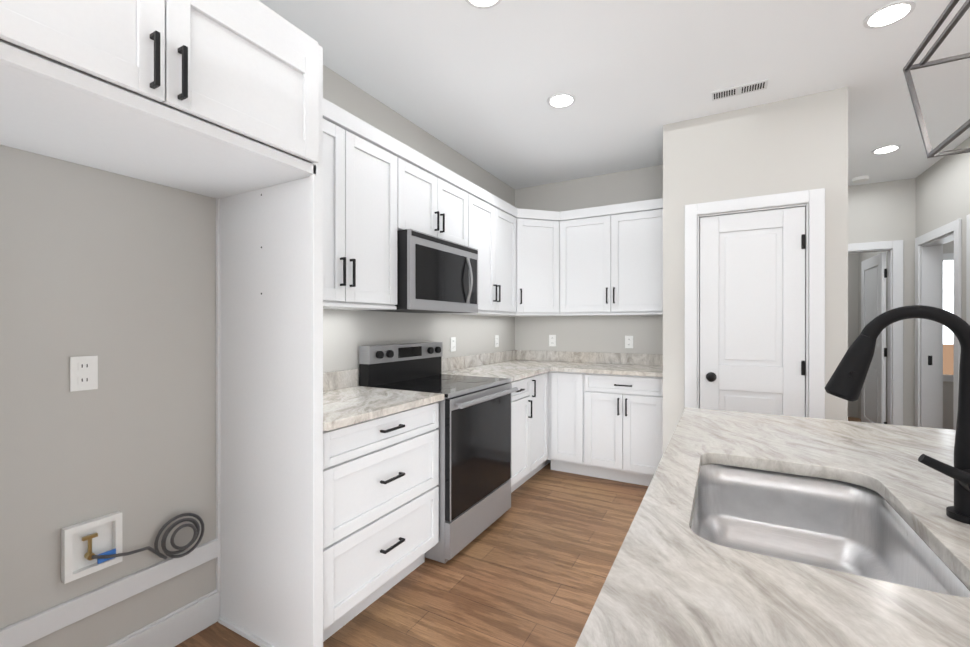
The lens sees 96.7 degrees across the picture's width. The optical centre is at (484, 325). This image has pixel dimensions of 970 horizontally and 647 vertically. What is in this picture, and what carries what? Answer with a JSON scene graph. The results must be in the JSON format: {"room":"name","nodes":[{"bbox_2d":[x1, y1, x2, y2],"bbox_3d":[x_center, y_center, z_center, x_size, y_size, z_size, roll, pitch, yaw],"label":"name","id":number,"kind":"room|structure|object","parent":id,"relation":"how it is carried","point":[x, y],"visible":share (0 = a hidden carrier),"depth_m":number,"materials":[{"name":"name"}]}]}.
{"room":"kitchen","nodes":[
{"label":"kitchen","id":0,"kind":"room"},
{"bbox_2d":[0,65,969,646],"bbox_3d":[1.495,-0.077,0.463,6.200,2.700,13.300,0,0,29],"label":"wall","id":1,"kind":"structure","parent":0,"point":[114,273],"depth_m":1.73,"materials":[{"name":"paint"}]},
{"bbox_2d":[70,356,97,391],"bbox_3d":[-1.368,0.162,1.471,0.008,0.116,0.072,0,0,29],"label":"outlet","id":2,"kind":"object","parent":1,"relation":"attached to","point":[83,372],"visible":1,"depth_m":1.47,"materials":[{"name":"white plastic"}]},
{"bbox_2d":[0,539,219,646],"bbox_3d":[-1.378,0.954,1.445,0.018,0.075,0.953,0,0,29],"label":"trim","id":3,"kind":"structure","parent":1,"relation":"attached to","point":[24,632],"depth_m":1.50,"materials":[{"name":"white wood"}]},
{"bbox_2d":[61,511,203,583],"bbox_3d":[-1.265,0.793,1.594,0.059,0.247,0.432,0,0,35],"label":"outlet box","id":4,"kind":"object","parent":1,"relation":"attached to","point":[88,547],"visible":0.98,"depth_m":1.50,"materials":[{"name":"white plastic"}]},
{"bbox_2d":[106,589,219,646],"bbox_3d":[-2.715,1.207,-0.982,0.021,0.137,6.496,0,0,29],"label":"baseboard","id":5,"kind":"structure","parent":1,"relation":"attached to","point":[182,624],"depth_m":1.70,"materials":[{"name":"white wood"}]},
{"bbox_2d":[323,98,402,309],"bbox_3d":[-0.813,-0.569,2.151,0.323,0.920,0.768,0,0,29],"label":"upper cabinet","id":6,"kind":"object","parent":1,"relation":"attached to","point":[380,188],"depth_m":2.17,"materials":[{"name":"white wood"}]},
{"bbox_2d":[323,350,514,389],"bbox_3d":[-0.405,0.304,3.206,0.020,0.099,3.007,0,0,29],"label":"backsplash","id":7,"kind":"structure","parent":1,"relation":"attached to","point":[335,380],"depth_m":3.41,"materials":[{"name":"beige stone"}]},
{"bbox_2d":[403,144,470,246],"bbox_3d":[-0.443,-0.785,2.822,0.323,0.490,0.764,0,0,29],"label":"upper cabinet","id":8,"kind":"object","parent":1,"relation":"attached to","point":[436,199],"depth_m":2.71,"materials":[{"name":"white wood"}]},
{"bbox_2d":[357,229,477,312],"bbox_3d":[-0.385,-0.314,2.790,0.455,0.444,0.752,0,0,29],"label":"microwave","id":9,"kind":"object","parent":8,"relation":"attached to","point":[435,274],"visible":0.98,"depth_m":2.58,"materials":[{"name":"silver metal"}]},
{"bbox_2d":[450,337,455,351],"bbox_3d":[-0.257,0.149,3.485,0.008,0.116,0.072,0,0,29],"label":"electrical outlet","id":10,"kind":"object","parent":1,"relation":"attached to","point":[452,344],"visible":1,"depth_m":3.47,"materials":[{"name":"white plastic"}]},
{"bbox_2d":[432,182,518,313],"bbox_3d":[-0.028,-0.571,3.530,0.366,0.920,0.876,0,0,29],"label":"upper cabinet","id":11,"kind":"object","parent":1,"relation":"attached to","point":[494,221],"depth_m":3.44,"materials":[{"name":"white wood"}]},
{"bbox_2d":[495,335,498,346],"bbox_3d":[0.115,0.148,4.159,0.008,0.116,0.072,0,0,29],"label":"electrical outlet","id":12,"kind":"object","parent":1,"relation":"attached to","point":[496,340],"visible":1,"depth_m":4.16,"materials":[{"name":"white plastic"}]},
{"bbox_2d":[499,209,574,316],"bbox_3d":[0.435,-0.571,4.049,0.674,0.920,0.718,0,0,29],"label":"upper cabinet","id":13,"kind":"object","parent":1,"relation":"attached to","point":[542,234],"depth_m":3.87,"materials":[{"name":"white wood"}]},
{"bbox_2d":[549,335,555,345],"bbox_3d":[0.677,0.148,4.322,0.072,0.116,0.008,0,0,29],"label":"electrical outlet","id":14,"kind":"object","parent":1,"relation":"attached to","point":[552,340],"visible":1,"depth_m":4.32,"materials":[{"name":"white plastic"}]},
{"bbox_2d":[515,350,662,365],"bbox_3d":[0.989,0.303,4.143,1.516,0.099,0.020,0,0,29],"label":"backsplash","id":15,"kind":"structure","parent":1,"relation":"attached to","point":[536,356],"depth_m":4.13,"materials":[{"name":"beige stone"}]},
{"bbox_2d":[567,198,662,313],"bbox_3d":[1.132,-0.571,3.843,0.977,0.920,0.405,0,0,29],"label":"upper cabinet","id":16,"kind":"object","parent":1,"relation":"attached to","point":[615,252],"depth_m":3.67,"materials":[{"name":"white wood"}]},
{"bbox_2d":[625,336,632,347],"bbox_3d":[1.325,0.148,3.964,0.072,0.116,0.008,0,0,29],"label":"electrical outlet","id":17,"kind":"object","parent":1,"relation":"attached to","point":[628,341],"visible":1,"depth_m":3.96,"materials":[{"name":"white plastic"}]},
{"bbox_2d":[700,206,804,416],"bbox_3d":[1.724,0.259,2.803,0.588,2.006,0.121,0,0,29],"label":"pantry door","id":18,"kind":"structure","parent":1,"relation":"in","point":[752,312],"depth_m":2.82,"materials":[{"name":"white wood"}]},
{"bbox_2d":[685,188,824,418],"bbox_3d":[1.753,0.216,2.856,0.776,2.108,0.120,0,0,29],"label":"door frame","id":19,"kind":"structure","parent":1,"relation":"attached to","point":[814,258],"depth_m":2.70,"materials":[{"name":"white wood"}]},
{"bbox_2d":[861,252,886,423],"bbox_3d":[4.185,0.256,4.710,0.126,2.006,0.755,0,0,29],"label":"end door","id":20,"kind":"structure","parent":1,"relation":"in","point":[873,306],"depth_m":4.57,"materials":[{"name":"white wood"}]},
{"bbox_2d":[848,240,902,424],"bbox_3d":[3.712,0.213,4.482,0.916,2.108,0.120,0,0,29],"label":"door frame","id":21,"kind":"structure","parent":1,"relation":"attached to","point":[894,248],"depth_m":4.24,"materials":[{"name":"white wood"}]},
{"bbox_2d":[915,219,961,429],"bbox_3d":[3.994,0.214,3.721,0.170,2.108,0.876,0,0,29],"label":"door frame","id":22,"kind":"structure","parent":1,"relation":"attached to","point":[928,273],"depth_m":4.01,"materials":[{"name":"white wood"}]},
{"bbox_2d":[943,253,953,381],"bbox_3d":[5.246,-0.093,4.777,0.860,1.420,0.110,0,0,29],"label":"window","id":23,"kind":"structure","parent":1,"relation":"in","point":[948,305],"depth_m":4.84,"materials":[{"name":"white glass"}]},
{"bbox_2d":[966,214,969,324],"bbox_3d":[3.555,0.216,2.976,0.120,2.108,0.606,0,0,29],"label":"door frame","id":24,"kind":"structure","parent":1,"relation":"attached to","point":[968,272],"depth_m":3.24,"materials":[{"name":"white wood"}]},
{"bbox_2d":[175,417,860,646],"bbox_3d":[1.543,1.323,0.552,6.400,0.100,13.700,0,0,29],"label":"floor","id":25,"kind":"structure","parent":0,"point":[531,566],"depth_m":2.13,"materials":[{"name":"brown wood"}]},
{"bbox_2d":[0,0,322,646],"bbox_3d":[-1.099,0.122,1.274,0.670,2.300,1.045,0,0,29],"label":"enclosure","id":26,"kind":"object","parent":25,"relation":"on","point":[221,101],"visible":1,"depth_m":1.55,"materials":[{"name":"white wood"}]},
{"bbox_2d":[323,402,438,641],"bbox_3d":[-0.690,0.829,2.085,0.603,0.882,0.767,0,0,29],"label":"base cabinet","id":27,"kind":"object","parent":25,"relation":"on","point":[381,475],"depth_m":1.87,"materials":[{"name":"wood"}]},
{"bbox_2d":[323,386,444,433],"bbox_3d":[-0.675,0.371,2.076,0.638,0.032,0.767,0,0,29],"label":"countertop","id":28,"kind":"structure","parent":27,"relation":"on","point":[352,405],"depth_m":2.00,"materials":[{"name":"beige stone"}]},
{"bbox_2d":[359,342,517,563],"bbox_3d":[-0.256,0.695,2.720,0.704,1.150,0.752,0,0,29],"label":"range","id":29,"kind":"object","parent":25,"relation":"on","point":[475,445],"visible":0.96,"depth_m":2.55,"materials":[{"name":"silver metal"}]},
{"bbox_2d":[435,382,534,492],"bbox_3d":[-0.011,0.828,3.316,0.603,0.882,0.514,0,0,29],"label":"base cabinet","id":30,"kind":"object","parent":25,"relation":"on","point":[523,400],"depth_m":3.26,"materials":[{"name":"wood"}]},
{"bbox_2d":[535,386,550,473],"bbox_3d":[0.164,0.827,3.635,0.603,0.882,0.442,0,0,29],"label":"base cabinet","id":31,"kind":"object","parent":25,"relation":"on","point":[542,393],"depth_m":3.63,"materials":[{"name":"wood"}]},
{"bbox_2d":[551,386,590,475],"bbox_3d":[0.848,0.827,3.889,0.388,0.882,0.602,0,0,29],"label":"base cabinet","id":32,"kind":"object","parent":25,"relation":"on","point":[570,407],"depth_m":3.64,"materials":[{"name":"wood"}]},
{"bbox_2d":[591,382,662,485],"bbox_3d":[1.208,0.827,3.691,0.696,0.882,0.602,0,0,29],"label":"base cabinet","id":33,"kind":"object","parent":25,"relation":"on","point":[596,414],"depth_m":3.41,"materials":[{"name":"wood"}]},
{"bbox_2d":[441,358,662,393],"bbox_3d":[0.629,0.369,3.511,1.536,0.032,1.475,0,0,29],"label":"countertop","id":34,"kind":"structure","parent":33,"relation":"on","point":[581,375],"depth_m":3.50,"materials":[{"name":"beige stone"}]},
{"bbox_2d":[575,305,969,646],"bbox_3d":[0.830,0.617,0.762,1.052,1.312,2.020,0,0,29],"label":"kitchen island","id":35,"kind":"object","parent":25,"relation":"on","point":[746,529],"visible":1,"depth_m":0.82,"materials":[{"name":"stone"}]},
{"bbox_2d":[667,460,969,646],"bbox_3d":[0.642,0.493,0.891,0.442,0.203,0.647,0,0,29],"label":"sink","id":36,"kind":"object","parent":35,"relation":"in","point":[833,522],"depth_m":1.10,"materials":[{"name":"metal"}]},
{"bbox_2d":[824,305,969,527],"bbox_3d":[0.809,0.159,0.828,0.246,0.396,0.086,0,0,29],"label":"faucet","id":37,"kind":"object","parent":35,"relation":"on","point":[846,382],"depth_m":0.80,"materials":[{"name":"black metal"}]},
{"bbox_2d":[258,0,969,188],"bbox_3d":[1.543,-1.477,0.548,6.400,0.100,13.700,0,0,29],"label":"ceiling","id":38,"kind":"structure","parent":0,"point":[476,86],"depth_m":2.40,"materials":[{"name":"paint"}]},
{"bbox_2d":[465,0,501,8],"bbox_3d":[-0.007,-1.425,1.849,0.176,0.007,0.176,0,0,29],"label":"recessed light","id":39,"kind":"object","parent":38,"relation":"in","point":[483,4],"visible":1,"depth_m":1.90,"materials":[{"name":"white plastic"}]},
{"bbox_2d":[547,93,575,107],"bbox_3d":[0.484,-1.426,2.732,0.176,0.007,0.176,0,0,29],"label":"recessed light","id":40,"kind":"object","parent":38,"relation":"in","point":[561,100],"visible":1,"depth_m":2.72,"materials":[{"name":"white plastic"}]},
{"bbox_2d":[712,78,768,100],"bbox_3d":[1.537,-1.425,2.607,0.290,0.009,0.110,0,0,29],"label":"ceiling vent","id":41,"kind":"object","parent":38,"relation":"in","point":[740,89],"visible":1,"depth_m":2.59,"materials":[{"name":"white metal"}]},
{"bbox_2d":[852,176,869,182],"bbox_3d":[3.632,-1.417,4.170,0.130,0.030,0.130,0,0,29],"label":"smoke detector","id":42,"kind":"object","parent":38,"relation":"attached to","point":[859,179],"visible":1,"depth_m":4.14,"materials":[{"name":"white plastic"}]},
{"bbox_2d":[871,145,900,153],"bbox_3d":[3.247,-1.427,3.491,0.176,0.007,0.176,0,0,29],"label":"recessed light","id":43,"kind":"object","parent":38,"relation":"in","point":[886,149],"visible":0.96,"depth_m":3.48,"materials":[{"name":"white plastic"}]},
{"bbox_2d":[863,0,915,28],"bbox_3d":[1.852,-1.425,1.977,0.176,0.007,0.176,0,0,29],"label":"recessed light","id":44,"kind":"object","parent":38,"relation":"in","point":[890,14],"visible":1,"depth_m":1.97,"materials":[{"name":"white plastic"}]},
{"bbox_2d":[903,0,969,157],"bbox_3d":[0.973,-0.924,0.572,0.341,1.004,1.039,0,0,29],"label":"pendant light","id":45,"kind":"object","parent":38,"relation":"hanging from","point":[924,63],"visible":1,"depth_m":1.05,"materials":[{"name":"metal"}]}
]}

